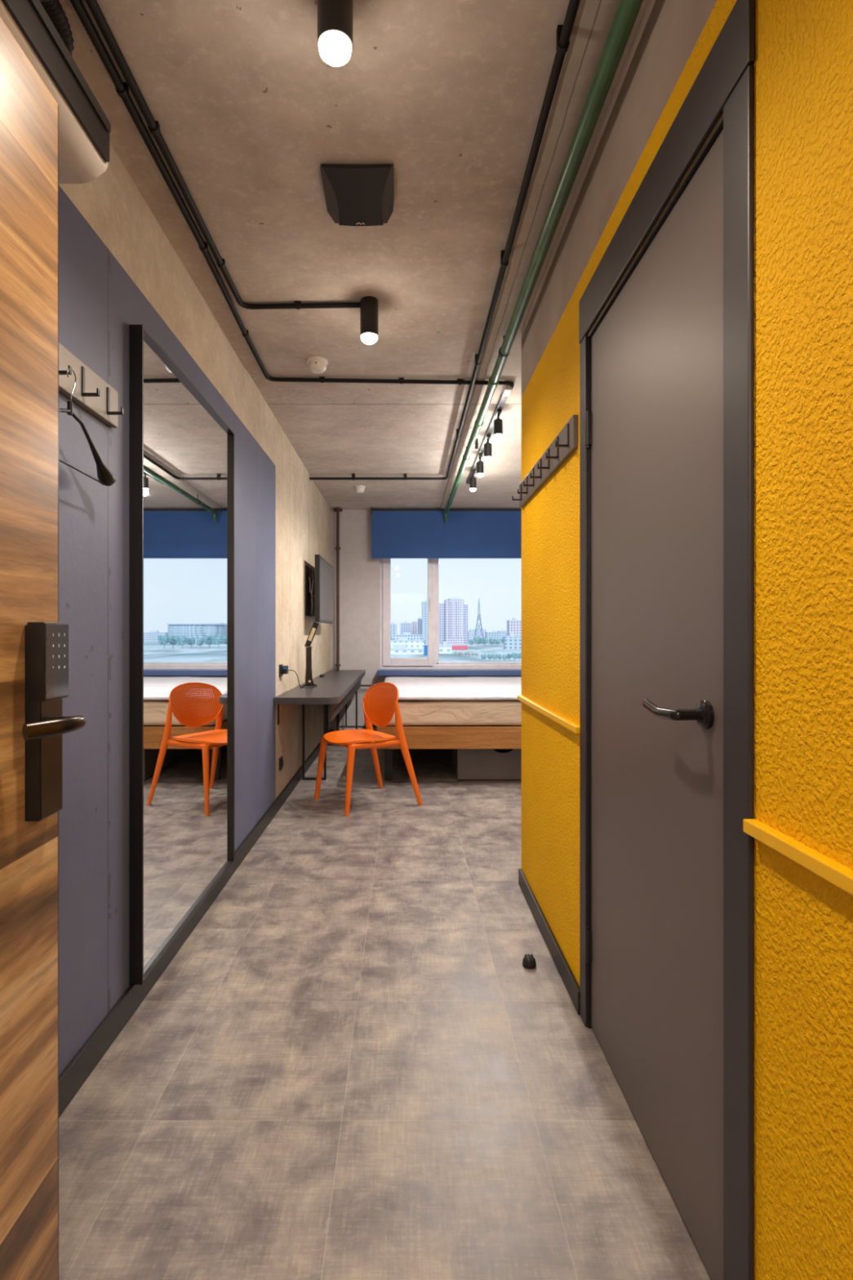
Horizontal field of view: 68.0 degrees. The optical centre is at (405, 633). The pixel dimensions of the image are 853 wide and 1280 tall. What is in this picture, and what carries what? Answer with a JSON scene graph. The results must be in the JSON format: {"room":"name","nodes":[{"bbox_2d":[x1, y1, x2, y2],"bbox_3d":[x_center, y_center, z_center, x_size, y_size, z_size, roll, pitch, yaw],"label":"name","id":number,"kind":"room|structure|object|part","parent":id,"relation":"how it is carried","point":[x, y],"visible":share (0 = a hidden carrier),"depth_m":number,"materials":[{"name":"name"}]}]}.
{"room":"hotel room","nodes":[
{"label":"hotel room","id":0,"kind":"room"},
{"bbox_2d":[58,142,330,1075],"bbox_3d":[-0.905,-0.120,3.725,0.140,2.540,7.210,0,0,0],"label":"wall","id":1,"kind":"structure","parent":0,"point":[118,268],"depth_m":1.86,"materials":[{"name":"paint"}]},
{"bbox_2d":[0,0,111,183],"bbox_3d":[-0.726,-1.022,0.792,0.218,0.145,1.085,0,0,0],"label":"air conditioner","id":2,"kind":"object","parent":1,"relation":"attached to","point":[84,127],"visible":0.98,"depth_m":1.18,"materials":[{"name":"white plastic"}]},
{"bbox_2d":[39,0,74,56],"bbox_3d":[-0.791,-1.337,0.888,0.106,0.069,1.177,0,0,0],"label":"flexible hose","id":3,"kind":"object","parent":1,"relation":"attached to","point":[53,8],"visible":0.44,"depth_m":1.38,"materials":[{"name":"plastic"}]},
{"bbox_2d":[58,342,124,427],"bbox_3d":[-0.805,-0.636,1.410,0.060,0.103,0.780,0,0,0],"label":"coat rack","id":4,"kind":"object","parent":1,"relation":"attached to","point":[91,393],"visible":0.59,"depth_m":1.62,"materials":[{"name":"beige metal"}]},
{"bbox_2d":[58,368,115,486],"bbox_3d":[-0.781,-0.501,1.472,0.040,0.233,0.386,0,0,1],"label":"clothes hanger","id":5,"kind":"object","parent":4,"relation":"hanging from","point":[105,477],"visible":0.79,"depth_m":1.57,"materials":[{"name":"black plastic"}]},
{"bbox_2d":[128,324,234,984],"bbox_3d":[-0.815,0.064,2.428,0.040,1.997,1.032,0,0,0],"label":"wall mirror","id":6,"kind":"object","parent":1,"relation":"attached to","point":[181,450],"visible":1,"depth_m":2.22,"materials":[{"name":"black mirror"}]},
{"bbox_2d":[58,728,332,1117],"bbox_3d":[-0.828,1.107,3.600,0.014,0.085,6.960,0,0,0],"label":"baseboard","id":7,"kind":"structure","parent":1,"relation":"attached to","point":[83,1063],"depth_m":1.90,"materials":[{"name":"black metal"}]},
{"bbox_2d":[279,755,283,770],"bbox_3d":[-0.826,0.865,4.220,0.018,0.080,0.080,0,0,0],"label":"wall socket","id":8,"kind":"object","parent":1,"relation":"attached to","point":[281,759],"visible":1,"depth_m":4.20,"materials":[{"name":"black plastic"}]},
{"bbox_2d":[279,664,283,676],"bbox_3d":[-0.826,0.245,4.220,0.018,0.080,0.080,0,0,0],"label":"wall socket","id":9,"kind":"object","parent":1,"relation":"attached to","point":[281,673],"visible":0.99,"depth_m":4.20,"materials":[{"name":"black plastic"}]},
{"bbox_2d":[282,665,288,674],"bbox_3d":[-0.803,0.242,4.244,0.028,0.055,0.063,0,0,0],"label":"charger","id":10,"kind":"object","parent":9,"relation":"attached to","point":[285,668],"visible":1,"depth_m":4.21,"materials":[{"name":"black plastic"}]},
{"bbox_2d":[305,554,333,623],"bbox_3d":[-0.768,-0.373,5.660,0.134,0.553,0.960,0,0,0],"label":"television","id":11,"kind":"object","parent":1,"relation":"attached to","point":[322,591],"visible":1,"depth_m":5.38,"materials":[{"name":"black plastic"}]},
{"bbox_2d":[58,0,648,509],"bbox_3d":[0.700,-1.465,2.665,4.000,0.150,9.330,0,0,0],"label":"ceiling","id":12,"kind":"structure","parent":0,"point":[246,105],"depth_m":1.95,"materials":[{"name":"concrete"}]},
{"bbox_2d":[84,0,359,309],"bbox_3d":[-0.442,-1.376,1.460,0.514,0.028,2.420,0,0,0],"label":"conduit","id":13,"kind":"object","parent":12,"relation":"attached to","point":[153,126],"visible":1,"depth_m":1.86,"materials":[{"name":"plastic"}]},
{"bbox_2d":[70,0,514,389],"bbox_3d":[-0.074,-1.376,1.897,1.355,0.028,3.295,0,0,0],"label":"conduit","id":14,"kind":"object","parent":12,"relation":"attached to","point":[122,88],"visible":0.96,"depth_m":2.06,"materials":[{"name":"plastic"}]},
{"bbox_2d":[306,355,328,373],"bbox_3d":[-0.448,-1.361,3.220,0.108,0.057,0.108,0,0,0],"label":"smoke detector","id":15,"kind":"object","parent":12,"relation":"attached to","point":[316,364],"visible":1,"depth_m":3.19,"materials":[{"name":"white plastic"}]},
{"bbox_2d":[317,0,352,66],"bbox_3d":[-0.148,-1.302,1.335,0.075,0.176,0.075,0,0,0],"label":"ceiling spotlight","id":16,"kind":"object","parent":12,"relation":"attached to","point":[335,17],"visible":1,"depth_m":1.31,"materials":[{"name":"black metal"}]},
{"bbox_3d":[-0.148,-1.238,1.335,0.070,0.047,0.070,0,0,0],"label":"bulb","id":17,"kind":"part","parent":16,"relation":"part of","materials":[{"name":"white glass"}]},
{"bbox_2d":[320,164,394,226],"bbox_3d":[-0.143,-1.356,1.984,0.216,0.068,0.243,0,0,0],"label":"ceiling speaker","id":18,"kind":"object","parent":12,"relation":"attached to","point":[356,194],"visible":1,"depth_m":1.94,"materials":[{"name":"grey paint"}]},
{"bbox_2d":[354,485,365,493],"bbox_3d":[-0.430,-1.361,5.980,0.108,0.057,0.108,0,0,0],"label":"smoke detector","id":19,"kind":"object","parent":12,"relation":"attached to","point":[358,489],"visible":1,"depth_m":5.94,"materials":[{"name":"white plastic"}]},
{"bbox_2d":[360,296,377,344],"bbox_3d":[-0.150,-1.302,2.640,0.075,0.176,0.075,0,0,0],"label":"ceiling spotlight","id":20,"kind":"object","parent":12,"relation":"attached to","point":[368,304],"visible":1,"depth_m":2.61,"materials":[{"name":"black metal"}]},
{"bbox_3d":[-0.150,-1.238,2.640,0.070,0.047,0.070,0,0,0],"label":"bulb","id":21,"kind":"part","parent":20,"relation":"part of","materials":[{"name":"white glass"}]},
{"bbox_2d":[309,0,580,479],"bbox_3d":[0.328,-1.363,3.006,1.167,0.054,5.396,0,0,-13],"label":"conduit","id":22,"kind":"object","parent":12,"relation":"attached to","point":[564,31],"visible":1,"depth_m":1.90,"materials":[{"name":"plastic"}]},
{"bbox_2d":[466,385,511,484],"bbox_3d":[0.573,-1.370,4.625,0.040,0.040,2.250,0,0,0],"label":"track","id":23,"kind":"object","parent":12,"relation":"attached to","point":[507,389],"visible":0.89,"depth_m":4.11,"materials":[{"name":"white metal"}]},
{"bbox_2d":[470,471,476,491],"bbox_3d":[0.573,-1.281,5.330,0.056,0.162,0.100,0,0,0],"label":"track spotlight","id":24,"kind":"object","parent":23,"relation":"attached to","point":[473,480],"visible":1,"depth_m":5.31,"materials":[{"name":"black metal"}]},
{"bbox_2d":[476,453,484,477],"bbox_3d":[0.573,-1.281,4.840,0.056,0.162,0.100,0,0,0],"label":"track spotlight","id":25,"kind":"object","parent":23,"relation":"attached to","point":[480,473],"visible":1,"depth_m":4.82,"materials":[{"name":"black metal"}]},
{"bbox_3d":[0.573,-1.339,4.840,0.028,0.047,0.100,0,0,0],"label":"lamp arm","id":26,"kind":"part","parent":25,"relation":"part of","materials":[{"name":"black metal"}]},
{"bbox_3d":[0.573,-1.218,4.840,0.052,0.036,0.052,0,0,0],"label":"bulb","id":27,"kind":"part","parent":25,"relation":"part of","materials":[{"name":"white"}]},
{"bbox_2d":[484,435,492,460],"bbox_3d":[0.573,-1.281,4.380,0.056,0.162,0.100,0,0,0],"label":"track spotlight","id":28,"kind":"object","parent":23,"relation":"attached to","point":[487,446],"visible":1,"depth_m":4.36,"materials":[{"name":"black metal"}]},
{"bbox_3d":[0.573,-1.339,4.380,0.028,0.047,0.100,0,0,0],"label":"lamp arm","id":29,"kind":"part","parent":28,"relation":"part of","materials":[{"name":"black metal"}]},
{"bbox_3d":[0.573,-1.218,4.380,0.052,0.036,0.052,0,0,0],"label":"bulb","id":30,"kind":"part","parent":28,"relation":"part of","materials":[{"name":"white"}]},
{"bbox_2d":[493,409,502,439],"bbox_3d":[0.573,-1.281,3.890,0.056,0.162,0.100,0,0,0],"label":"track spotlight","id":31,"kind":"object","parent":23,"relation":"attached to","point":[498,423],"visible":1,"depth_m":3.87,"materials":[{"name":"black metal"}]},
{"bbox_3d":[0.573,-1.339,3.890,0.028,0.047,0.100,0,0,0],"label":"lamp arm","id":32,"kind":"part","parent":31,"relation":"part of","materials":[{"name":"black metal"}]},
{"bbox_3d":[0.573,-1.218,3.890,0.052,0.036,0.052,0,0,0],"label":"bulb","id":33,"kind":"part","parent":31,"relation":"part of","materials":[{"name":"white glass"}]},
{"bbox_2d":[443,0,643,524],"bbox_3d":[0.469,-1.290,3.508,0.072,0.200,6.756,0,0,0],"label":"pipe","id":34,"kind":"object","parent":12,"relation":"attached to","point":[627,12],"visible":1,"depth_m":1.81,"materials":[{"name":"green metal"}]},
{"bbox_2d":[58,741,711,1279],"bbox_3d":[0.700,1.210,2.665,4.000,0.120,9.330,0,0,0],"label":"floor","id":35,"kind":"structure","parent":0,"point":[352,1065],"depth_m":1.61,"materials":[{"name":"tile"}]},
{"bbox_2d":[273,670,365,780],"bbox_3d":[-0.630,0.777,5.535,0.410,0.745,3.070,0,0,0],"label":"desk","id":36,"kind":"object","parent":35,"relation":"on","point":[335,688],"visible":0.98,"depth_m":4.84,"materials":[{"name":"laminate"}]},
{"bbox_2d":[288,669,317,688],"bbox_3d":[-0.736,0.323,4.593,0.114,0.161,0.675,0,0,3],"label":"power cable","id":37,"kind":"object","parent":36,"relation":"on","point":[288,669],"visible":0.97,"depth_m":4.55,"materials":[{"name":"plastic"}]},
{"bbox_2d":[302,622,319,686],"bbox_3d":[-0.730,0.156,4.920,0.125,0.498,0.100,0,0,0],"label":"desk lamp","id":38,"kind":"object","parent":36,"relation":"on","point":[308,676],"visible":0.97,"depth_m":4.91,"materials":[{"name":"black plastic"}]},
{"bbox_3d":[-0.742,0.250,4.920,0.070,0.290,0.024,0,0,0],"label":"lamp stem","id":39,"kind":"part","parent":38,"relation":"part of","materials":[{"name":"black metal"}]},
{"bbox_3d":[-0.724,0.006,4.903,0.065,0.107,0.009,0,0,15],"label":"light panel","id":40,"kind":"part","parent":38,"relation":"part of","materials":[{"name":"beige plastic"}]},
{"bbox_3d":[-0.715,0.799,4.970,0.188,0.702,0.018,0,0,0],"label":"leg frame","id":41,"kind":"part","parent":36,"relation":"part of","materials":[{"name":"black metal"}]},
{"bbox_3d":[-0.650,0.799,6.500,0.318,0.702,0.018,0,0,0],"label":"leg frame","id":42,"kind":"part","parent":36,"relation":"part of","materials":[{"name":"black metal"}]},
{"bbox_2d":[314,682,422,815],"bbox_3d":[-0.265,0.748,4.338,0.568,0.812,0.556,0,0,-32],"label":"dining chair","id":43,"kind":"object","parent":35,"relation":"on","point":[380,703],"visible":1,"depth_m":4.33,"materials":[{"name":"orange plastic"}]},
{"bbox_3d":[-0.582,0.934,4.394,0.098,0.435,0.042,0,0,-9],"label":"leg","id":44,"kind":"part","parent":43,"relation":"part of","materials":[{"name":"orange plastic"}]},
{"bbox_3d":[-0.357,0.934,4.030,0.042,0.435,0.098,0,0,35],"label":"leg","id":45,"kind":"part","parent":43,"relation":"part of","materials":[{"name":"orange plastic"}]},
{"bbox_3d":[-0.317,0.708,4.306,0.431,0.044,0.463,0,0,-32],"label":"seat","id":46,"kind":"part","parent":43,"relation":"part of","materials":[{"name":"orange plastic"}]},
{"bbox_3d":[-0.312,0.724,4.310,0.360,0.027,0.420,0,0,-32],"label":"cross rail","id":47,"kind":"part","parent":43,"relation":"part of","materials":[{"name":"orange plastic"}]},
{"bbox_3d":[-0.229,0.806,4.640,0.037,0.696,0.197,0,0,42],"label":"leg","id":48,"kind":"part","parent":43,"relation":"part of","materials":[{"name":"orange plastic"}]},
{"bbox_3d":[-0.186,0.728,4.136,0.366,0.039,0.022,0,0,-29],"label":"rail","id":49,"kind":"part","parent":43,"relation":"part of","materials":[{"name":"orange plastic"}]},
{"bbox_3d":[-0.152,0.496,4.409,0.096,0.298,0.453,0,0,-32],"label":"backrest","id":50,"kind":"part","parent":43,"relation":"part of","materials":[{"name":"orange plastic"}]},
{"bbox_3d":[0.021,0.806,4.237,0.197,0.696,0.037,0,0,-16],"label":"leg","id":51,"kind":"part","parent":43,"relation":"part of","materials":[{"name":"orange plastic"}]},
{"bbox_2d":[376,724,521,780],"bbox_3d":[0.892,0.925,5.810,2.215,0.450,2.140,0,0,0],"label":"bed","id":52,"kind":"object","parent":35,"relation":"on","point":[476,736],"visible":0.23,"depth_m":4.74,"materials":[{"name":"brown wood"}]},
{"bbox_3d":[-0.130,0.960,4.980,0.060,0.380,0.060,0,0,0],"label":"leg","id":53,"kind":"part","parent":52,"relation":"part of","materials":[{"name":"black metal"}]},
{"bbox_3d":[0.892,0.782,4.760,2.215,0.165,0.040,0,0,0],"label":"footboard","id":54,"kind":"part","parent":52,"relation":"part of","materials":[{"name":"brown wood"}]},
{"bbox_2d":[387,699,521,725],"bbox_3d":[0.890,0.603,5.805,2.190,0.202,2.121,0,0,0],"label":"mattress","id":55,"kind":"object","parent":52,"relation":"on","point":[413,713],"visible":0.15,"depth_m":4.75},
{"bbox_2d":[384,676,521,700],"bbox_3d":[0.890,0.485,5.807,2.203,0.041,2.141,0,0,0],"label":"bedspread","id":56,"kind":"object","parent":55,"relation":"on","point":[411,688],"visible":0.46,"depth_m":5.40,"materials":[{"name":"white fabric"}]},
{"bbox_2d":[451,748,521,779],"bbox_3d":[0.815,1.016,5.265,0.810,0.268,0.670,0,0,0],"label":"storage box","id":57,"kind":"object","parent":35,"relation":"on","point":[467,763],"visible":0.48,"depth_m":4.93,"materials":[{"name":"grey laminate"}]},
{"bbox_2d":[522,953,536,968],"bbox_3d":[0.430,1.131,2.190,0.047,0.039,0.052,0,0,0],"label":"door stop","id":58,"kind":"object","parent":35,"relation":"on","point":[529,961],"visible":1,"depth_m":2.17,"materials":[{"name":"metal"}]},
{"bbox_2d":[330,509,521,729],"bbox_3d":[0.882,-0.120,7.200,3.435,2.540,0.240,0,0,0],"label":"wall","id":59,"kind":"structure","parent":0,"point":[359,573],"depth_m":7.08,"materials":[{"name":"paint"}]},
{"bbox_2d":[333,507,377,730],"bbox_3d":[-0.465,-0.120,7.000,0.659,2.540,0.100,0,0,0],"label":"pipe","id":60,"kind":"object","parent":59,"relation":"attached to","point":[337,510],"visible":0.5,"depth_m":6.99,"materials":[{"name":"brown metal"}]},
{"bbox_2d":[370,506,521,558],"bbox_3d":[0.873,-1.109,7.013,2.500,0.562,0.134,0,0,0],"label":"roller blind","id":61,"kind":"object","parent":59,"relation":"attached to","point":[395,533],"visible":0.55,"depth_m":6.95,"materials":[{"name":"blue fabric"}]},
{"bbox_2d":[377,669,521,675],"bbox_3d":[0.873,0.431,7.035,2.355,0.058,0.270,0,0,0],"label":"window sill","id":62,"kind":"structure","parent":59,"relation":"attached to","point":[380,672],"depth_m":6.90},
{"bbox_2d":[380,558,521,669],"bbox_3d":[0.882,-0.400,7.155,2.335,1.620,0.130,0,0,0],"label":"window","id":63,"kind":"structure","parent":59,"relation":"in","point":[432,662],"depth_m":7.16,"materials":[{"name":"plastic"}]},
{"bbox_3d":[0.029,-0.407,7.171,0.567,1.545,0.067,0,0,0],"label":"sash","id":64,"kind":"part","parent":63,"relation":"part of","materials":[{"name":"plastic"}]},
{"bbox_3d":[0.286,-0.335,7.114,0.024,0.130,0.048,0,0,0],"label":"handle","id":65,"kind":"part","parent":63,"relation":"part of","materials":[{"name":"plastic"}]},
{"bbox_2d":[521,0,852,1279],"bbox_3d":[0.595,-0.120,1.515,0.120,2.540,2.790,0,0,0],"label":"wall","id":66,"kind":"structure","parent":0,"point":[803,63],"depth_m":0.89,"materials":[{"name":"yellow paint"}]},
{"bbox_2d":[511,414,577,507],"bbox_3d":[0.506,-0.626,2.420,0.057,0.103,0.930,0,0,0],"label":"coat rack","id":67,"kind":"object","parent":66,"relation":"attached to","point":[566,442],"visible":1,"depth_m":2.25,"materials":[{"name":"black metal"}]},
{"bbox_2d":[517,694,580,733],"bbox_3d":[0.525,0.292,2.405,0.020,0.020,0.999,0,0,0],"label":"trim","id":68,"kind":"structure","parent":66,"relation":"attached to","point":[572,726],"depth_m":2.23,"materials":[{"name":"yellow paint"}]},
{"bbox_2d":[518,868,580,1014],"bbox_3d":[0.528,1.115,2.408,0.014,0.070,1.005,0,0,0],"label":"baseboard","id":69,"kind":"structure","parent":66,"relation":"attached to","point":[568,978],"depth_m":2.24,"materials":[{"name":"black metal"}]},
{"bbox_2d":[578,0,755,1279],"bbox_3d":[0.560,0.074,1.435,0.171,2.152,0.945,0,0,0],"label":"door","id":70,"kind":"structure","parent":66,"relation":"in","point":[667,366],"depth_m":1.24,"materials":[{"name":"paint"}]},
{"bbox_3d":[0.530,0.139,1.875,0.009,2.022,0.060,0,0,0],"label":"casing","id":71,"kind":"part","parent":70,"relation":"part of","materials":[{"name":"paint"}]},
{"bbox_3d":[0.589,0.140,1.448,0.112,2.020,0.801,0,0,0],"label":"frame","id":72,"kind":"part","parent":70,"relation":"part of","materials":[{"name":"black metal"}]},
{"bbox_3d":[0.490,0.145,1.199,0.031,0.028,0.148,0,0,0],"label":"lever","id":73,"kind":"part","parent":70,"relation":"part of","materials":[{"name":"silver metal"}]},
{"bbox_3d":[0.515,0.145,1.132,0.052,0.052,0.052,0,0,0],"label":"handle","id":74,"kind":"part","parent":70,"relation":"part of","materials":[{"name":"black metal"}]},
{"bbox_3d":[0.530,0.139,1.007,0.009,2.022,0.080,0,0,0],"label":"casing","id":75,"kind":"part","parent":70,"relation":"part of","materials":[{"name":"paint"}]},
{"bbox_2d":[743,818,852,895],"bbox_3d":[0.525,0.292,0.547,0.020,0.020,0.834,0,0,0],"label":"trim","id":76,"kind":"structure","parent":66,"relation":"attached to","point":[826,868],"depth_m":0.82,"materials":[{"name":"yellow paint"}]},
{"bbox_3d":[-0.083,-0.120,0.060,2.435,2.540,0.120,0,0,0],"label":"wall","id":77,"kind":"structure","parent":0,"visible":0},
{"bbox_2d":[0,16,85,1279],"bbox_3d":[-0.573,0.126,0.603,0.130,2.032,0.926,0,0,0],"label":"door","id":78,"kind":"structure","parent":77,"relation":"in","point":[34,645],"depth_m":0.97,"materials":[{"name":"brown wood"}]},
{"bbox_3d":[-0.560,0.193,1.000,0.002,0.185,0.060,0,0,0],"label":"plate","id":79,"kind":"part","parent":78,"relation":"part of","materials":[{"name":"black metal"}]},
{"bbox_3d":[-0.537,0.143,0.970,0.057,0.028,0.101,0,0,0],"label":"handle","id":80,"kind":"part","parent":78,"relation":"part of","materials":[{"name":"silver metal"}]},
{"label":"outside","id":81,"kind":"structure","parent":0,"visible":0},
{"bbox_2d":[391,641,521,662],"bbox_3d":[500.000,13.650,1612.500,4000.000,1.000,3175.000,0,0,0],"label":"ground","id":82,"kind":"structure","parent":81,"point":[487,648],"depth_m":388.05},
{"bbox_2d":[391,622,396,639],"bbox_3d":[-16.400,-1.175,829.000,10.850,28.650,18.600,0,0,0],"label":"apartment block","id":83,"kind":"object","parent":82,"relation":"on","point":[393,626],"visible":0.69,"depth_m":819.90,"materials":[{"name":"concrete"}]},
{"bbox_2d":[400,621,411,634],"bbox_3d":[0.806,-2.013,869.000,16.188,30.325,18.600,0,0,0],"label":"apartment block","id":84,"kind":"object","parent":82,"relation":"on","point":[405,627],"visible":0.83,"depth_m":860.09,"materials":[{"name":"white concrete"}]},
{"bbox_2d":[391,644,423,654],"bbox_3d":[-2.500,10.225,407.000,28.600,5.850,14.600,0,0,0],"label":"warehouse","id":85,"kind":"structure","parent":82,"relation":"on","point":[399,649],"depth_m":399.98,"materials":[{"name":"white"}]},
{"bbox_2d":[391,637,424,648],"bbox_3d":[-1.050,8.300,575.000,36.300,9.700,30.600,0,0,0],"label":"warehouse","id":86,"kind":"structure","parent":82,"relation":"on","point":[402,641],"depth_m":559.95,"materials":[{"name":"white concrete"}]},
{"bbox_2d":[393,632,422,639],"bbox_3d":[2.625,5.850,709.000,32.100,14.600,18.600,0,0,0],"label":"apartment block","id":87,"kind":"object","parent":82,"relation":"on","point":[414,637],"visible":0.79,"depth_m":699.93,"materials":[{"name":"white concrete"}]},
{"bbox_2d":[411,619,417,634],"bbox_3d":[13.310,-3.000,889.000,8.300,32.300,18.600,0,0,0],"label":"apartment block","id":88,"kind":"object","parent":82,"relation":"on","point":[414,624],"visible":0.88,"depth_m":880.06,"materials":[{"name":"white concrete"}]},
{"bbox_2d":[417,617,422,634],"bbox_3d":[19.349,-4.362,839.000,5.476,35.025,18.600,0,0,0],"label":"apartment block","id":89,"kind":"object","parent":82,"relation":"on","point":[420,620],"visible":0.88,"depth_m":829.98,"materials":[{"name":"concrete"}]},
{"bbox_2d":[422,600,427,644],"bbox_3d":[27.403,-14.775,799.000,12.944,55.850,18.600,0,0,0],"label":"apartment block","id":90,"kind":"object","parent":82,"relation":"on","point":[424,604],"visible":0.57,"depth_m":790.04,"materials":[{"name":"concrete"}]},
{"bbox_2d":[423,645,427,655],"bbox_3d":[12.469,10.137,382.000,2.137,6.025,4.000,0,0,0],"label":"kiosk","id":91,"kind":"object","parent":82,"relation":"on","point":[425,647],"visible":0.86,"depth_m":379.99,"materials":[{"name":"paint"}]},
{"bbox_2d":[438,641,452,653],"bbox_3d":[26.775,9.306,426.000,9.000,7.688,12.600,0,0,0],"label":"building","id":92,"kind":"structure","parent":82,"relation":"on","point":[444,649],"depth_m":420.00,"materials":[{"name":"white concrete"}]},
{"bbox_2d":[438,597,468,644],"bbox_3d":[60.250,-16.425,812.400,40.500,59.150,27.200,0,0,0],"label":"apartment tower","id":93,"kind":"structure","parent":82,"relation":"on","point":[453,615],"depth_m":799.93,"materials":[{"name":"white concrete"}]},
{"bbox_2d":[451,645,467,651],"bbox_3d":[40.244,11.128,477.000,12.925,4.044,16.000,0,0,0],"label":"red roofed hall","id":94,"kind":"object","parent":82,"relation":"on","point":[454,648],"visible":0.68,"depth_m":470.26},
{"bbox_2d":[468,629,475,641],"bbox_3d":[105.625,3.100,1009.000,9.350,20.100,18.600,0,0,0],"label":"apartment block","id":95,"kind":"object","parent":82,"relation":"on","point":[471,633],"visible":0.81,"depth_m":999.92,"materials":[{"name":"white concrete"}]},
{"bbox_2d":[469,639,474,646],"bbox_3d":[67.424,9.429,639.625,5.712,7.958,5.581,0,0,8],"label":"tree","id":96,"kind":"object","parent":82,"relation":"on","point":[471,642],"visible":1,"depth_m":638.23,"materials":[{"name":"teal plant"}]},
{"bbox_2d":[469,627,486,637],"bbox_3d":[127.875,1.537,1109.000,28.100,23.225,18.600,0,0,0],"label":"apartment block","id":97,"kind":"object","parent":82,"relation":"on","point":[478,629],"visible":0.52,"depth_m":1100.08,"materials":[{"name":"white concrete"}]},
{"bbox_2d":[473,598,484,644],"bbox_3d":[92.331,-15.577,790.000,14.767,57.796,14.885,0,0,0],"label":"lattice mast","id":98,"kind":"object","parent":82,"relation":"on","point":[479,615],"visible":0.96,"depth_m":788.50,"materials":[{"name":"metal"}]},
{"bbox_2d":[475,636,482,646],"bbox_3d":[75.636,8.287,650.191,7.464,10.399,7.292,0,0,-24],"label":"tree","id":99,"kind":"object","parent":82,"relation":"on","point":[477,640],"visible":0.94,"depth_m":648.28,"materials":[{"name":"teal plant"}]},
{"bbox_2d":[480,653,486,659],"bbox_3d":[37.321,11.402,300.100,2.683,3.738,2.621,0,0,-22],"label":"tree","id":100,"kind":"object","parent":82,"relation":"on","point":[483,656],"visible":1,"depth_m":299.43,"materials":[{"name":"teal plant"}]},
{"bbox_2d":[481,637,488,644],"bbox_3d":[80.739,8.380,639.449,7.320,10.199,7.152,0,0,29],"label":"tree","id":101,"kind":"object","parent":82,"relation":"on","point":[485,640],"visible":1,"depth_m":637.45,"materials":[{"name":"teal plant"}]},
{"bbox_2d":[488,637,495,644],"bbox_3d":[89.274,8.810,650.599,6.509,9.282,6.662,0,0,22],"label":"tree","id":102,"kind":"object","parent":82,"relation":"on","point":[491,641],"visible":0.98,"depth_m":648.76,"materials":[{"name":"teal plant"}]},
{"bbox_2d":[491,653,497,661],"bbox_3d":[42.515,11.316,300.006,2.751,3.923,2.815,0,0,38],"label":"tree","id":103,"kind":"object","parent":82,"relation":"on","point":[494,656],"visible":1,"depth_m":299.35,"materials":[{"name":"teal plant"}]},
{"bbox_2d":[484,630,506,642],"bbox_3d":[137.156,4.084,959.000,30.288,18.131,18.600,0,0,0],"label":"apartment block","id":104,"kind":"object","parent":82,"relation":"on","point":[495,634],"visible":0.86,"depth_m":949.95,"materials":[{"name":"white"}]},
{"bbox_2d":[495,638,500,646],"bbox_3d":[93.803,9.144,639.620,6.008,8.567,6.149,0,0,-15],"label":"tree","id":105,"kind":"object","parent":82,"relation":"on","point":[497,641],"visible":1,"depth_m":637.61,"materials":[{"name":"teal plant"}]},
{"bbox_2d":[497,653,502,661],"bbox_3d":[45.464,11.446,304.741,2.555,3.644,2.616,0,0,-26],"label":"tree","id":106,"kind":"object","parent":82,"relation":"on","point":[499,656],"visible":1,"depth_m":303.84,"materials":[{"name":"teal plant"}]},
{"bbox_2d":[502,653,507,659],"bbox_3d":[47.293,11.494,300.025,2.484,3.542,2.542,0,0,32],"label":"tree","id":107,"kind":"object","parent":82,"relation":"on","point":[504,656],"visible":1,"depth_m":299.35,"materials":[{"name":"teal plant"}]},
{"bbox_2d":[502,632,521,649],"bbox_3d":[89.050,6.275,525.000,13.600,13.750,10.600,0,0,0],"label":"apartment block","id":108,"kind":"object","parent":82,"relation":"on","point":[511,642],"visible":0.95,"depth_m":520.02,"materials":[{"name":"white concrete"}]},
{"bbox_2d":[506,617,521,635],"bbox_3d":[122.937,-2.244,709.000,15.475,30.788,18.600,0,0,0],"label":"apartment block","id":109,"kind":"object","parent":82,"relation":"on","point":[514,626],"visible":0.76,"depth_m":699.93,"materials":[{"name":"white concrete"}]},
{"bbox_2d":[511,652,518,661],"bbox_3d":[52.101,11.034,299.854,3.248,4.525,3.173,0,0,-15],"label":"tree","id":110,"kind":"object","parent":82,"relation":"on","point":[514,655],"visible":1,"depth_m":298.91,"materials":[{"name":"teal plant"}]},
{"bbox_2d":[517,652,521,661],"bbox_3d":[54.945,11.097,304.720,3.151,4.390,3.078,0,0,-9],"label":"tree","id":111,"kind":"object","parent":82,"relation":"on","point":[519,657],"visible":0.67,"depth_m":303.81,"materials":[{"name":"teal plant"}]}
]}

